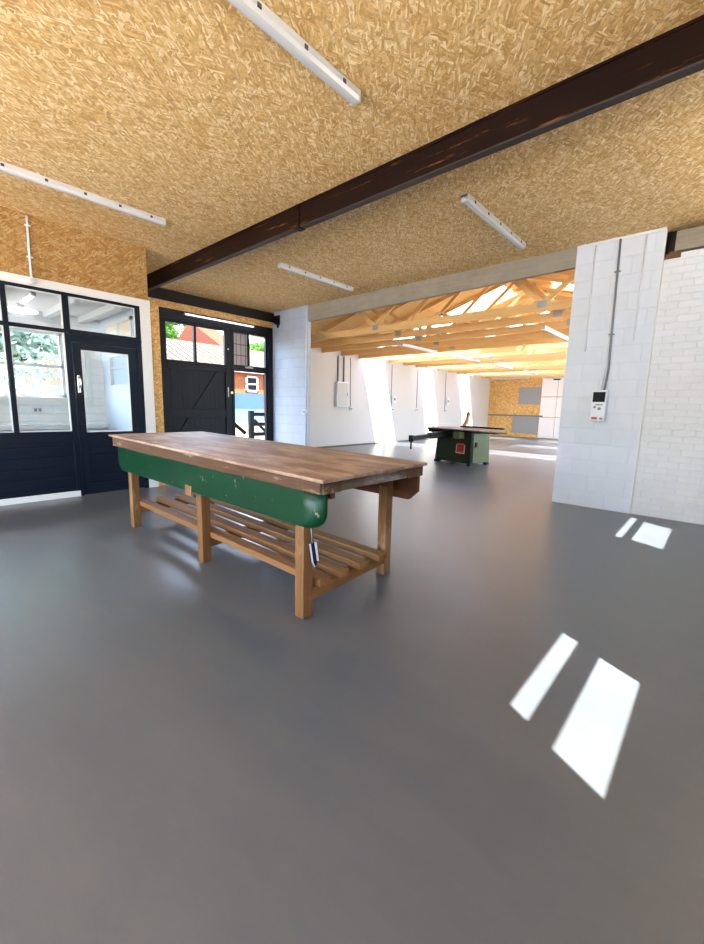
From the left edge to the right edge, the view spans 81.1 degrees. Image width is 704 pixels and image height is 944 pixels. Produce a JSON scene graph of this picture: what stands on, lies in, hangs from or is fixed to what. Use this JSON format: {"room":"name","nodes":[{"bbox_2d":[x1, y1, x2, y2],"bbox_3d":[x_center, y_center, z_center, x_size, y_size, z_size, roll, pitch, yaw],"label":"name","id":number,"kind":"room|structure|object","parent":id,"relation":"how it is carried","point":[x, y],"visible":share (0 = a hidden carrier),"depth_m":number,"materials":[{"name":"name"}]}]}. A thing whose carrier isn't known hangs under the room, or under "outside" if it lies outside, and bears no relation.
{"room":"workshop","nodes":[
{"label":"workshop","id":0,"kind":"room"},
{"bbox_2d":[6,286,129,319],"bbox_3d":[-6.326,-2.310,4.206,1.800,0.060,7.220,9,12,41],"label":"ceiling","id":1,"kind":"structure","parent":0,"point":[41,302],"depth_m":6.24,"materials":[{"name":"white paint"}]},
{"bbox_2d":[8,304,37,314],"bbox_3d":[-5.128,-2.535,6.358,0.436,0.108,0.436,9,12,41],"label":"lamp","id":2,"kind":"object","parent":1,"relation":"attached to","point":[18,306],"visible":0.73,"depth_m":6.34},
{"bbox_2d":[19,291,35,303],"bbox_3d":[-4.602,-2.463,5.826,0.750,0.059,0.074,9,12,41],"label":"lamp","id":3,"kind":"object","parent":1,"relation":"attached to","point":[30,295],"visible":1,"depth_m":5.74,"materials":[{"name":"white plastic"}]},
{"bbox_2d":[19,294,33,303],"bbox_3d":[-4.603,-2.451,5.827,0.690,0.035,0.060,9,12,41],"label":"diffuser","id":4,"kind":"object","parent":3,"relation":"attached to","point":[27,297],"depth_m":5.80,"materials":[{"name":"white plastic"}]},
{"bbox_2d":[43,298,82,318],"bbox_3d":[-4.455,-2.513,6.295,1.750,0.100,0.100,9,12,41],"label":"trim","id":5,"kind":"structure","parent":1,"relation":"attached to","point":[53,311],"depth_m":6.32,"materials":[{"name":"white paint"}]},
{"bbox_2d":[78,305,120,323],"bbox_3d":[-4.121,-2.564,6.663,1.750,0.100,0.100,9,12,41],"label":"trim","id":6,"kind":"structure","parent":1,"relation":"attached to","point":[106,310],"depth_m":6.55,"materials":[{"name":"white paint"}]},
{"bbox_2d":[0,206,147,299],"bbox_3d":[-5.579,-2.619,3.549,0.100,0.750,7.310,9,12,41],"label":"wall","id":7,"kind":"structure","parent":0,"point":[61,253],"depth_m":5.49,"materials":[{"name":"brown wood"}]},
{"bbox_2d":[24,216,32,276],"bbox_3d":[-4.037,-2.808,5.144,0.051,0.741,0.068,9,12,41],"label":"conduit","id":8,"kind":"object","parent":7,"relation":"attached to","point":[29,257],"visible":1,"depth_m":5.14,"materials":[{"name":"white plastic"}]},
{"bbox_2d":[0,271,158,499],"bbox_3d":[-4.351,-1.013,5.208,0.135,2.880,3.575,9,12,41],"label":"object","id":9,"kind":"structure","parent":7,"relation":"in","point":[32,463],"depth_m":5.59,"materials":[{"name":"blue paint"}]},
{"bbox_2d":[27,277,35,284],"bbox_3d":[-4.032,-2.414,5.179,0.046,0.090,0.090,9,12,41],"label":"junction box","id":10,"kind":"object","parent":9,"relation":"attached to","point":[31,280],"visible":1,"depth_m":5.17,"materials":[{"name":"white plastic"}]},
{"bbox_2d":[71,342,143,494],"bbox_3d":[-3.562,-0.762,6.079,0.117,2.130,0.833,9,12,41],"label":"door","id":11,"kind":"structure","parent":9,"relation":"attached to","point":[102,472],"depth_m":6.05,"materials":[{"name":"blue paint"}]},
{"bbox_2d":[150,302,166,485],"bbox_3d":[-3.174,-1.214,6.645,0.150,2.885,0.163,9,12,41],"label":"trim","id":12,"kind":"structure","parent":7,"relation":"attached to","point":[154,309],"depth_m":6.54,"materials":[{"name":"beige wood"}]},
{"bbox_2d":[99,309,132,430],"bbox_3d":[-3.909,-1.674,7.060,1.800,3.630,0.090,9,12,41],"label":"wall","id":13,"kind":"structure","parent":0,"point":[117,403],"depth_m":7.33,"materials":[{"name":"white paint"}]},
{"bbox_2d":[106,325,115,333],"bbox_3d":[-4.131,-2.341,7.081,0.500,0.330,0.018,9,12,41],"label":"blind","id":14,"kind":"object","parent":13,"relation":"attached to","point":[111,329],"depth_m":7.05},
{"bbox_2d":[108,354,128,387],"bbox_3d":[-3.996,-1.751,7.115,0.880,0.560,0.090,9,12,41],"label":"window","id":15,"kind":"structure","parent":13,"relation":"in","point":[118,370],"depth_m":7.19,"materials":[{"name":"white paint"}]},
{"bbox_2d":[103,316,133,336],"bbox_3d":[-3.918,-2.305,6.888,1.200,0.450,0.050,9,12,41],"label":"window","id":16,"kind":"structure","parent":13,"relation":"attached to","point":[123,326],"depth_m":6.74,"materials":[{"name":"clear glass"}]},
{"bbox_2d":[118,321,128,335],"bbox_3d":[-3.700,-2.271,6.700,0.500,0.330,0.018,9,12,41],"label":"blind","id":17,"kind":"object","parent":13,"relation":"attached to","point":[123,326],"depth_m":6.69,"materials":[{"name":"beige fabric"}]},
{"bbox_2d":[0,287,272,431],"bbox_3d":[-5.799,-1.625,6.466,0.220,3.630,11.120,9,12,41],"label":"wall","id":18,"kind":"structure","parent":0,"point":[96,414],"depth_m":7.40,"materials":[{"name":"white paint"}]},
{"bbox_2d":[0,326,66,397],"bbox_3d":[-7.172,-1.545,4.880,0.080,1.100,6.330,9,12,41],"label":"window","id":19,"kind":"structure","parent":18,"relation":"in","point":[59,336],"depth_m":7.03,"materials":[{"name":"white paint"}]},
{"bbox_2d":[31,407,43,412],"bbox_3d":[-5.305,-1.048,6.938,0.034,0.105,0.160,9,12,41],"label":"wall socket","id":20,"kind":"object","parent":18,"relation":"attached to","point":[34,409],"visible":1,"depth_m":6.93,"materials":[{"name":"white plastic"}]},
{"bbox_2d":[0,396,91,405],"bbox_3d":[-7.005,-0.935,5.022,0.050,0.140,6.740,9,12,41],"label":"trim","id":21,"kind":"structure","parent":18,"relation":"attached to","point":[4,400],"depth_m":6.93,"materials":[{"name":"white paint"}]},
{"bbox_2d":[0,424,109,429],"bbox_3d":[-6.981,-0.498,5.046,0.160,0.070,7.220,9,12,41],"label":"trim","id":22,"kind":"structure","parent":18,"relation":"attached to","point":[90,426],"depth_m":6.94,"materials":[{"name":"white paint"}]},
{"bbox_2d":[84,351,93,405],"bbox_3d":[-4.756,-1.817,7.421,0.030,1.240,0.080,9,12,41],"label":"trim","id":23,"kind":"structure","parent":18,"relation":"attached to","point":[87,354],"depth_m":7.42,"materials":[{"name":"white paint"}]},
{"bbox_2d":[148,287,273,322],"bbox_3d":[-3.188,-3.637,8.846,0.050,0.215,3.720,9,12,41],"label":"timber beam","id":24,"kind":"structure","parent":18,"relation":"attached to","point":[158,293],"depth_m":8.90,"materials":[{"name":"black wood"}]},
{"bbox_2d":[158,306,272,440],"bbox_3d":[-3.102,-1.832,9.406,0.140,3.250,3.100,9,12,41],"label":"door frame","id":25,"kind":"structure","parent":18,"relation":"in","point":[240,342],"depth_m":9.80,"materials":[{"name":"grey paint"}]},
{"bbox_2d":[159,316,232,435],"bbox_3d":[-3.425,-1.689,8.993,0.155,3.040,1.830,9,12,41],"label":"door","id":26,"kind":"structure","parent":25,"relation":"attached to","point":[197,396],"depth_m":9.03,"materials":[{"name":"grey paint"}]},
{"bbox_2d":[184,313,253,327],"bbox_3d":[-2.919,-3.384,9.191,0.059,0.037,1.720,9,12,41],"label":"fluorescent light","id":27,"kind":"object","parent":18,"relation":"attached to","point":[189,314],"visible":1,"depth_m":9.10,"materials":[{"name":"white plastic"}]},
{"bbox_2d":[273,305,310,445],"bbox_3d":[-1.645,-2.230,10.928,2.610,3.630,1.130,9,12,41],"label":"wall","id":28,"kind":"structure","parent":0,"point":[289,338],"depth_m":10.00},
{"bbox_2d":[273,315,279,327],"bbox_3d":[-1.852,-3.694,10.067,0.140,0.300,0.119,9,12,41],"label":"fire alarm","id":29,"kind":"object","parent":28,"relation":"attached to","point":[276,319],"visible":1,"depth_m":10.03,"materials":[{"name":"black plastic"}]},
{"bbox_2d":[303,310,306,445],"bbox_3d":[-1.103,-2.012,9.657,0.090,3.420,0.064,9,12,41],"label":"conduit","id":30,"kind":"object","parent":28,"relation":"attached to","point":[305,410],"visible":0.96,"depth_m":9.61,"materials":[{"name":"white plastic"}]},
{"bbox_2d":[308,247,576,321],"bbox_3d":[1.098,-3.302,7.614,5.568,0.355,0.080,9,12,41],"label":"lintel","id":31,"kind":"object","parent":28,"relation":"attached to","point":[563,260],"visible":0.86,"depth_m":7.05,"materials":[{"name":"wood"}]},
{"bbox_2d":[235,421,436,447],"bbox_3d":[-29.748,-4.721,33.070,71.130,1.080,130.000,9,12,41],"label":"ground","id":32,"kind":"structure","parent":0,"point":[244,425],"depth_m":14.19,"materials":[{"name":"concrete"}]},
{"bbox_2d":[0,329,60,393],"bbox_3d":[-7.888,-2.550,8.937,4.879,4.200,1.973,-7,12,-44],"label":"tree","id":33,"kind":"object","parent":32,"relation":"on","point":[21,341],"visible":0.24,"depth_m":9.18,"materials":[{"name":"green plant"}]},
{"bbox_2d":[13,338,264,421],"bbox_3d":[-5.903,-3.702,16.907,5.500,3.040,11.800,9,12,41],"label":"outbuilding","id":34,"kind":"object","parent":32,"relation":"on","point":[249,387],"visible":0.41,"depth_m":15.32,"materials":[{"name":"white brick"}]},
{"bbox_2d":[165,322,186,338],"bbox_3d":[-12.874,-7.813,28.105,2.538,7.560,3.313,9,12,41],"label":"tree","id":35,"kind":"object","parent":32,"relation":"on","point":[171,333],"visible":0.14,"depth_m":27.58,"materials":[{"name":"green plant"}]},
{"bbox_2d":[176,325,222,345],"bbox_3d":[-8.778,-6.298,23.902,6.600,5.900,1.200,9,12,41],"label":"house","id":36,"kind":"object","parent":32,"relation":"on","point":[203,335],"visible":0.2,"depth_m":22.63,"materials":[{"name":"red brick"}]},
{"bbox_2d":[248,410,264,437],"bbox_3d":[-2.459,-1.091,11.548,0.120,1.250,0.990,9,12,41],"label":"gate","id":37,"kind":"object","parent":32,"relation":"on","point":[252,422],"visible":0.29,"depth_m":11.21,"materials":[{"name":"black metal"}]},
{"bbox_2d":[250,340,263,351],"bbox_3d":[-6.278,-6.573,28.844,2.112,5.190,3.324,3,9,12],"label":"tree","id":38,"kind":"object","parent":32,"relation":"on","point":[257,346],"visible":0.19,"depth_m":27.48,"materials":[{"name":"green plant"}]},
{"bbox_2d":[0,435,703,943],"bbox_3d":[2.739,-0.052,9.810,11.230,0.120,27.140,9,12,41],"label":"floor","id":39,"kind":"structure","parent":0,"point":[495,735],"depth_m":1.76,"materials":[{"name":"grey paint"}]},
{"bbox_2d":[235,423,245,434],"bbox_3d":[-3.160,-1.001,10.999,0.060,1.210,0.766,9,12,41],"label":"handrail","id":40,"kind":"object","parent":39,"relation":"on","point":[238,427],"visible":0.23,"depth_m":11.11,"materials":[{"name":"black metal"}]},
{"bbox_2d":[108,431,426,619],"bbox_3d":[-1.038,0.232,3.836,3.370,1.001,1.155,9,12,41],"label":"workbench","id":41,"kind":"object","parent":39,"relation":"on","point":[286,486],"visible":1,"depth_m":3.21,"materials":[{"name":"green paint"}]},
{"bbox_2d":[309,528,318,566],"bbox_3d":[-0.244,0.473,2.603,0.014,0.275,0.084,9,12,41],"label":"brush","id":42,"kind":"object","parent":41,"relation":"hanging from","point":[313,546],"visible":0.89,"depth_m":2.61,"materials":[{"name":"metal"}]},
{"bbox_2d":[408,412,506,466],"bbox_3d":[2.724,-0.850,10.279,2.127,1.310,2.476,5,10,20],"label":"saw","id":43,"kind":"object","parent":39,"relation":"on","point":[468,445],"visible":1,"depth_m":10.09,"materials":[{"name":"metal"}]},
{"bbox_2d":[0,0,703,311],"bbox_3d":[-2.121,-2.897,3.031,9.960,0.120,11.620,9,12,41],"label":"ceiling","id":44,"kind":"structure","parent":0,"point":[188,114],"depth_m":3.44,"materials":[{"name":"beige wood"}]},
{"bbox_2d":[0,161,165,226],"bbox_3d":[-2.956,-3.053,4.539,0.102,0.077,1.760,9,12,41],"label":"fluorescent light","id":45,"kind":"object","parent":44,"relation":"attached to","point":[5,167],"visible":1,"depth_m":4.46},
{"bbox_2d":[227,0,360,106],"bbox_3d":[-0.561,-2.655,2.370,0.102,0.077,1.780,9,12,41],"label":"fluorescent light","id":46,"kind":"object","parent":44,"relation":"attached to","point":[256,11],"visible":1,"depth_m":2.58,"materials":[{"name":"white plastic"}]},
{"bbox_2d":[278,262,352,291],"bbox_3d":[-0.592,-3.429,7.282,0.102,0.077,1.740,9,12,41],"label":"fluorescent light","id":47,"kind":"object","parent":44,"relation":"attached to","point":[281,265],"visible":1,"depth_m":7.16,"materials":[{"name":"white plastic"}]},
{"bbox_2d":[147,14,703,291],"bbox_3d":[-0.511,-2.919,4.659,9.590,0.266,0.115,9,12,41],"label":"steel beam","id":48,"kind":"structure","parent":44,"relation":"attached to","point":[677,53],"depth_m":3.22,"materials":[{"name":"brown metal"}]},
{"bbox_2d":[461,193,525,249],"bbox_3d":[1.775,-3.019,5.032,0.102,0.077,1.720,9,12,41],"label":"fluorescent light","id":49,"kind":"object","parent":44,"relation":"attached to","point":[467,199],"visible":1,"depth_m":4.86,"materials":[{"name":"white plastic"}]},
{"bbox_2d":[310,347,490,446],"bbox_3d":[2.684,-2.980,17.563,0.150,3.250,14.590,9,12,41],"label":"wall","id":50,"kind":"structure","parent":0,"point":[371,420],"depth_m":15.92,"materials":[{"name":"white paint"}]},
{"bbox_2d":[337,356,338,380],"bbox_3d":[-0.464,-3.452,13.752,0.056,0.840,0.053,9,12,41],"label":"conduit","id":51,"kind":"object","parent":50,"relation":"attached to","point":[338,356],"visible":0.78,"depth_m":13.73,"materials":[{"name":"grey plastic"}]},
{"bbox_2d":[334,381,348,406],"bbox_3d":[-0.340,-2.637,13.968,0.157,0.830,0.580,9,12,41],"label":"box","id":52,"kind":"object","parent":50,"relation":"attached to","point":[341,398],"visible":1,"depth_m":13.86,"materials":[{"name":"white plastic"}]},
{"bbox_2d":[343,357,344,381],"bbox_3d":[-0.277,-3.480,13.959,0.056,0.840,0.053,9,12,41],"label":"conduit","id":53,"kind":"object","parent":50,"relation":"attached to","point":[343,357],"visible":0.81,"depth_m":13.93,"materials":[{"name":"grey plastic"}]},
{"bbox_2d":[349,358,352,409],"bbox_3d":[-0.019,-3.053,14.325,0.066,1.785,0.150,9,12,41],"label":"conduit","id":54,"kind":"object","parent":50,"relation":"attached to","point":[350,407],"visible":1,"depth_m":14.33,"materials":[{"name":"grey plastic"}]},
{"bbox_2d":[390,364,393,410],"bbox_3d":[1.597,-3.291,16.111,0.066,1.795,0.220,9,12,41],"label":"conduit","id":55,"kind":"object","parent":50,"relation":"attached to","point":[391,409],"visible":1,"depth_m":16.12,"materials":[{"name":"grey plastic"}]},
{"bbox_2d":[415,377,417,410],"bbox_3d":[2.780,-3.476,17.416,0.066,1.780,0.170,9,12,41],"label":"conduit","id":56,"kind":"object","parent":50,"relation":"attached to","point":[416,408],"visible":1,"depth_m":17.48,"materials":[{"name":"grey plastic"}]},
{"bbox_2d":[250,269,574,349],"bbox_3d":[6.609,-4.689,13.262,11.230,1.734,15.650,9,12,41],"label":"ceiling","id":57,"kind":"structure","parent":0,"point":[357,320],"depth_m":11.71,"materials":[{"name":"brown wood"}]},
{"bbox_2d":[311,280,570,347],"bbox_3d":[2.523,-3.961,8.769,10.917,1.815,0.053,9,12,41],"label":"roof truss","id":58,"kind":"object","parent":57,"relation":"attached to","point":[561,314],"visible":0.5,"depth_m":9.34,"materials":[{"name":"brown wood"}]},
{"bbox_2d":[311,272,574,340],"bbox_3d":[1.922,-3.871,8.105,10.917,1.815,0.053,9,12,41],"label":"roof truss","id":59,"kind":"object","parent":57,"relation":"attached to","point":[546,304],"visible":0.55,"depth_m":7.90,"materials":[{"name":"brown wood"}]},
{"bbox_2d":[315,331,387,346],"bbox_3d":[4.016,-4.282,15.780,0.100,0.035,14.700,9,12,41],"label":"board","id":60,"kind":"object","parent":59,"relation":"on","point":[321,332],"visible":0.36,"depth_m":10.54,"materials":[{"name":"brown wood"}]},
{"bbox_2d":[322,280,569,352],"bbox_3d":[3.124,-4.052,9.433,10.917,1.815,0.053,9,12,41],"label":"roof truss","id":61,"kind":"object","parent":57,"relation":"attached to","point":[561,324],"visible":0.39,"depth_m":10.17,"materials":[{"name":"brown wood"}]},
{"bbox_2d":[400,343,436,353],"bbox_3d":[1.890,-3.443,11.473,0.092,0.077,1.760,9,12,41],"label":"fluorescent light","id":62,"kind":"object","parent":61,"relation":"attached to","point":[401,344],"visible":1,"depth_m":11.36,"materials":[{"name":"white plastic"}]},
{"bbox_2d":[341,271,574,355],"bbox_3d":[3.725,-4.142,10.097,10.917,1.815,0.053,9,12,41],"label":"roof truss","id":63,"kind":"object","parent":57,"relation":"attached to","point":[541,334],"visible":0.35,"depth_m":10.85,"materials":[{"name":"brown wood"}]},
{"bbox_2d":[541,325,567,340],"bbox_3d":[4.392,-2.969,8.839,0.092,0.077,1.760,9,12,41],"label":"fluorescent light","id":64,"kind":"object","parent":63,"relation":"attached to","point":[544,327],"visible":0.83,"depth_m":8.65,"materials":[{"name":"white plastic"}]},
{"bbox_2d":[359,276,573,358],"bbox_3d":[4.326,-4.232,10.761,10.917,1.815,0.053,9,12,41],"label":"roof truss","id":65,"kind":"object","parent":57,"relation":"attached to","point":[549,340],"visible":0.22,"depth_m":11.25,"materials":[{"name":"brown wood"}]},
{"bbox_2d":[375,282,572,360],"bbox_3d":[4.927,-4.323,11.424,10.917,1.815,0.053,9,12,41],"label":"roof truss","id":66,"kind":"object","parent":57,"relation":"attached to","point":[563,344],"visible":0.29,"depth_m":12.01,"materials":[{"name":"brown wood"}]},
{"bbox_2d":[390,289,572,362],"bbox_3d":[5.528,-4.413,12.088,10.917,1.815,0.053,9,12,41],"label":"roof truss","id":67,"kind":"object","parent":57,"relation":"attached to","point":[553,350],"visible":0.26,"depth_m":12.75,"materials":[{"name":"brown wood"}]},
{"bbox_2d":[453,355,479,362],"bbox_3d":[3.784,-3.716,13.491,0.092,0.077,1.760,9,12,41],"label":"fluorescent light","id":68,"kind":"object","parent":67,"relation":"attached to","point":[455,356],"visible":1,"depth_m":13.37,"materials":[{"name":"white plastic"}]},
{"bbox_2d":[455,356,479,361],"bbox_3d":[3.783,-3.700,13.493,0.088,0.045,1.700,9,12,41],"label":"diffuser","id":69,"kind":"object","parent":68,"relation":"attached to","point":[461,357],"depth_m":13.42,"materials":[{"name":"white plastic"}]},
{"bbox_2d":[403,296,568,365],"bbox_3d":[6.129,-4.503,12.752,10.917,1.815,0.053,9,12,41],"label":"roof truss","id":70,"kind":"object","parent":57,"relation":"attached to","point":[556,297],"visible":0.18,"depth_m":13.77,"materials":[{"name":"brown wood"}]},
{"bbox_2d":[415,309,569,367],"bbox_3d":[6.730,-4.594,13.416,10.917,1.815,0.053,9,12,41],"label":"roof truss","id":71,"kind":"object","parent":57,"relation":"attached to","point":[556,357],"visible":0.16,"depth_m":14.72,"materials":[{"name":"brown wood"}]},
{"bbox_2d":[437,312,498,335],"bbox_3d":[6.620,-3.858,13.480,0.100,0.035,14.700,9,12,41],"label":"board","id":72,"kind":"object","parent":71,"relation":"on","point":[438,313],"visible":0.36,"depth_m":8.20,"materials":[{"name":"brown wood"}]},
{"bbox_2d":[492,363,512,368],"bbox_3d":[5.691,-3.991,15.523,0.092,0.077,1.760,9,12,41],"label":"fluorescent light","id":73,"kind":"object","parent":71,"relation":"attached to","point":[494,364],"visible":1,"depth_m":15.40,"materials":[{"name":"white plastic"}]},
{"bbox_2d":[427,308,570,368],"bbox_3d":[7.331,-4.684,14.080,10.917,1.815,0.053,9,12,41],"label":"roof truss","id":74,"kind":"object","parent":57,"relation":"attached to","point":[564,360],"visible":0.16,"depth_m":15.45,"materials":[{"name":"brown wood"}]},
{"bbox_2d":[438,320,565,370],"bbox_3d":[7.932,-4.774,14.743,10.917,1.815,0.053,9,12,41],"label":"roof truss","id":75,"kind":"object","parent":57,"relation":"attached to","point":[545,364],"visible":0.1,"depth_m":16.29,"materials":[{"name":"brown wood"}]},
{"bbox_2d":[448,365,565,372],"bbox_3d":[8.533,-4.865,15.407,10.917,1.815,0.053,9,12,41],"label":"roof truss","id":76,"kind":"object","parent":57,"relation":"attached to","point":[559,366],"visible":0.09,"depth_m":17.20,"materials":[{"name":"brown wood"}]},
{"bbox_2d":[457,328,568,373],"bbox_3d":[9.134,-4.955,16.071,10.917,1.815,0.053,9,12,41],"label":"roof truss","id":77,"kind":"object","parent":57,"relation":"attached to","point":[545,369],"visible":0.08,"depth_m":18.07,"materials":[{"name":"brown wood"}]},
{"bbox_2d":[521,369,537,374],"bbox_3d":[7.598,-4.266,17.556,0.092,0.077,1.760,9,12,41],"label":"fluorescent light","id":78,"kind":"object","parent":77,"relation":"attached to","point":[523,370],"visible":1,"depth_m":17.39,"materials":[{"name":"white plastic"}]},
{"bbox_2d":[466,370,564,374],"bbox_3d":[9.735,-5.045,16.735,10.917,1.815,0.053,9,12,41],"label":"roof truss","id":79,"kind":"object","parent":57,"relation":"attached to","point":[548,370],"visible":0.09,"depth_m":18.91,"materials":[{"name":"brown wood"}]},
{"bbox_2d":[474,372,564,376],"bbox_3d":[10.336,-5.136,17.399,10.917,1.815,0.053,9,12,41],"label":"roof truss","id":80,"kind":"object","parent":57,"relation":"attached to","point":[546,372],"visible":0.11,"depth_m":19.51,"materials":[{"name":"brown wood"}]},
{"bbox_2d":[481,374,564,377],"bbox_3d":[10.937,-5.226,18.062,10.917,1.815,0.053,9,12,41],"label":"roof truss","id":81,"kind":"object","parent":57,"relation":"attached to","point":[539,374],"visible":0.08,"depth_m":20.37,"materials":[{"name":"brown wood"}]},
{"bbox_2d":[489,375,564,378],"bbox_3d":[11.538,-5.316,18.726,10.917,1.815,0.053,9,12,41],"label":"roof truss","id":82,"kind":"object","parent":57,"relation":"attached to","point":[559,375],"visible":0.08,"depth_m":20.75,"materials":[{"name":"brown wood"}]},
{"bbox_2d":[492,377,529,379],"bbox_3d":[8.146,-4.814,21.119,1.900,0.077,0.092,9,12,41],"label":"fluorescent light","id":83,"kind":"object","parent":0,"point":[510,377],"visible":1,"depth_m":20.93,"materials":[{"name":"white plastic"}]},
{"bbox_2d":[493,378,528,379],"bbox_3d":[8.146,-4.798,21.122,1.840,0.045,0.088,9,12,41],"label":"diffuser","id":84,"kind":"object","parent":83,"relation":"attached to","point":[493,378],"depth_m":21.10,"materials":[{"name":"white plastic"}]},
{"bbox_2d":[487,377,559,438],"bbox_3d":[9.327,-3.415,21.481,4.780,3.200,0.150,9,12,41],"label":"wall","id":85,"kind":"structure","parent":0,"point":[504,393],"depth_m":22.15,"materials":[{"name":"brown wood"}]},
{"bbox_2d":[488,414,542,416],"bbox_3d":[8.680,-3.022,21.977,2.900,0.080,0.059,9,12,41],"label":"wall rail","id":86,"kind":"object","parent":85,"relation":"attached to","point":[488,414],"visible":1,"depth_m":21.87,"materials":[{"name":"grey plastic"}]},
{"bbox_2d":[511,417,538,433],"bbox_3d":[9.110,-2.465,21.684,1.340,0.870,0.029,9,12,41],"label":"panel","id":87,"kind":"object","parent":85,"relation":"attached to","point":[525,425],"visible":1,"depth_m":21.65,"materials":[{"name":"grey"}]},
{"bbox_2d":[518,387,541,403],"bbox_3d":[9.231,-3.962,21.371,1.110,0.870,0.029,9,12,41],"label":"panel","id":88,"kind":"object","parent":85,"relation":"attached to","point":[527,395],"visible":1,"depth_m":21.35,"materials":[{"name":"grey"}]},
{"bbox_2d":[537,377,563,438],"bbox_3d":[10.201,-3.182,20.551,1.600,3.030,0.098,9,12,41],"label":"door","id":89,"kind":"structure","parent":85,"relation":"in","point":[550,387],"depth_m":20.72,"materials":[{"name":"white paint"}]},
{"bbox_2d":[552,230,703,524],"bbox_3d":[4.234,-1.187,5.184,2.800,3.630,0.300,9,12,41],"label":"wall","id":90,"kind":"structure","parent":0,"point":[595,465],"depth_m":5.42,"materials":[{"name":"white brick"}]},
{"bbox_2d":[584,245,596,351],"bbox_3d":[3.286,-2.379,5.663,0.030,1.390,0.019,9,12,41],"label":"conduit","id":91,"kind":"object","parent":90,"relation":"attached to","point":[595,245],"visible":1,"depth_m":5.65,"materials":[{"name":"white plastic"}]},
{"bbox_2d":[589,390,608,420],"bbox_3d":[3.410,-0.915,5.678,0.180,0.420,0.124,9,12,41],"label":"box","id":92,"kind":"object","parent":90,"relation":"attached to","point":[599,401],"visible":1,"depth_m":5.63,"materials":[{"name":"white plastic"}]},
{"bbox_2d":[600,338,609,389],"bbox_3d":[3.459,-1.466,5.619,0.061,0.691,0.024,4,9,17],"label":"conduit","id":93,"kind":"object","parent":90,"relation":"attached to","point":[609,338],"visible":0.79,"depth_m":5.61,"materials":[{"name":"white plastic"}]},
{"bbox_2d":[603,239,621,389],"bbox_3d":[3.492,-2.080,5.503,0.086,1.941,0.044,9,12,41],"label":"conduit","id":94,"kind":"object","parent":90,"relation":"attached to","point":[617,271],"visible":0.95,"depth_m":5.49,"materials":[{"name":"grey plastic"}]},
{"bbox_2d":[577,227,666,248],"bbox_3d":[3.502,-3.058,5.380,1.000,0.030,0.012,9,12,41],"label":"trim","id":95,"kind":"structure","parent":90,"relation":"attached to","point":[663,228],"depth_m":5.35,"materials":[{"name":"white paint"}]},
{"bbox_2d":[633,234,647,340],"bbox_3d":[3.707,-2.360,5.285,0.020,1.290,0.019,9,12,41],"label":"conduit","id":96,"kind":"object","parent":90,"relation":"attached to","point":[646,234],"visible":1,"depth_m":5.28,"materials":[{"name":"white plastic"}]},
{"bbox_2d":[629,230,667,513],"bbox_3d":[3.843,-1.208,5.352,0.017,3.600,0.038,9,12,41],"label":"trim","id":97,"kind":"structure","parent":90,"relation":"attached to","point":[665,240],"depth_m":5.32,"materials":[{"name":"white paint"}]},
{"bbox_2d":[665,251,680,259],"bbox_3d":[4.020,-2.698,5.131,0.175,0.084,0.120,9,12,41],"label":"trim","id":98,"kind":"structure","parent":90,"relation":"attached to","point":[671,255],"depth_m":5.09,"materials":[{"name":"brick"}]},
{"bbox_2d":[665,225,703,254],"bbox_3d":[4.708,-2.772,4.675,1.810,0.320,0.100,9,12,41],"label":"trim","id":99,"kind":"structure","parent":90,"relation":"on","point":[671,239],"depth_m":5.20,"materials":[{"name":"black metal"}]},
{"bbox_2d":[674,226,703,252],"bbox_3d":[4.650,-2.731,4.533,1.700,0.230,0.175,9,12,41],"label":"lintel","id":100,"kind":"object","parent":90,"relation":"on","point":[689,239],"visible":0.8,"depth_m":4.95,"materials":[{"name":"wood"}]},
{"bbox_3d":[-6.810,-0.648,2.518,0.100,2.880,3.750,9,12,41],"label":"wall","id":101,"kind":"structure","parent":0,"visible":0},
{"bbox_2d":[0,491,80,505],"bbox_3d":[-4.742,0.425,5.012,0.080,0.082,2.475,9,12,41],"label":"baseboard","id":102,"kind":"structure","parent":101,"relation":"attached to","point":[28,499],"depth_m":5.54,"materials":[{"name":"white paint"}]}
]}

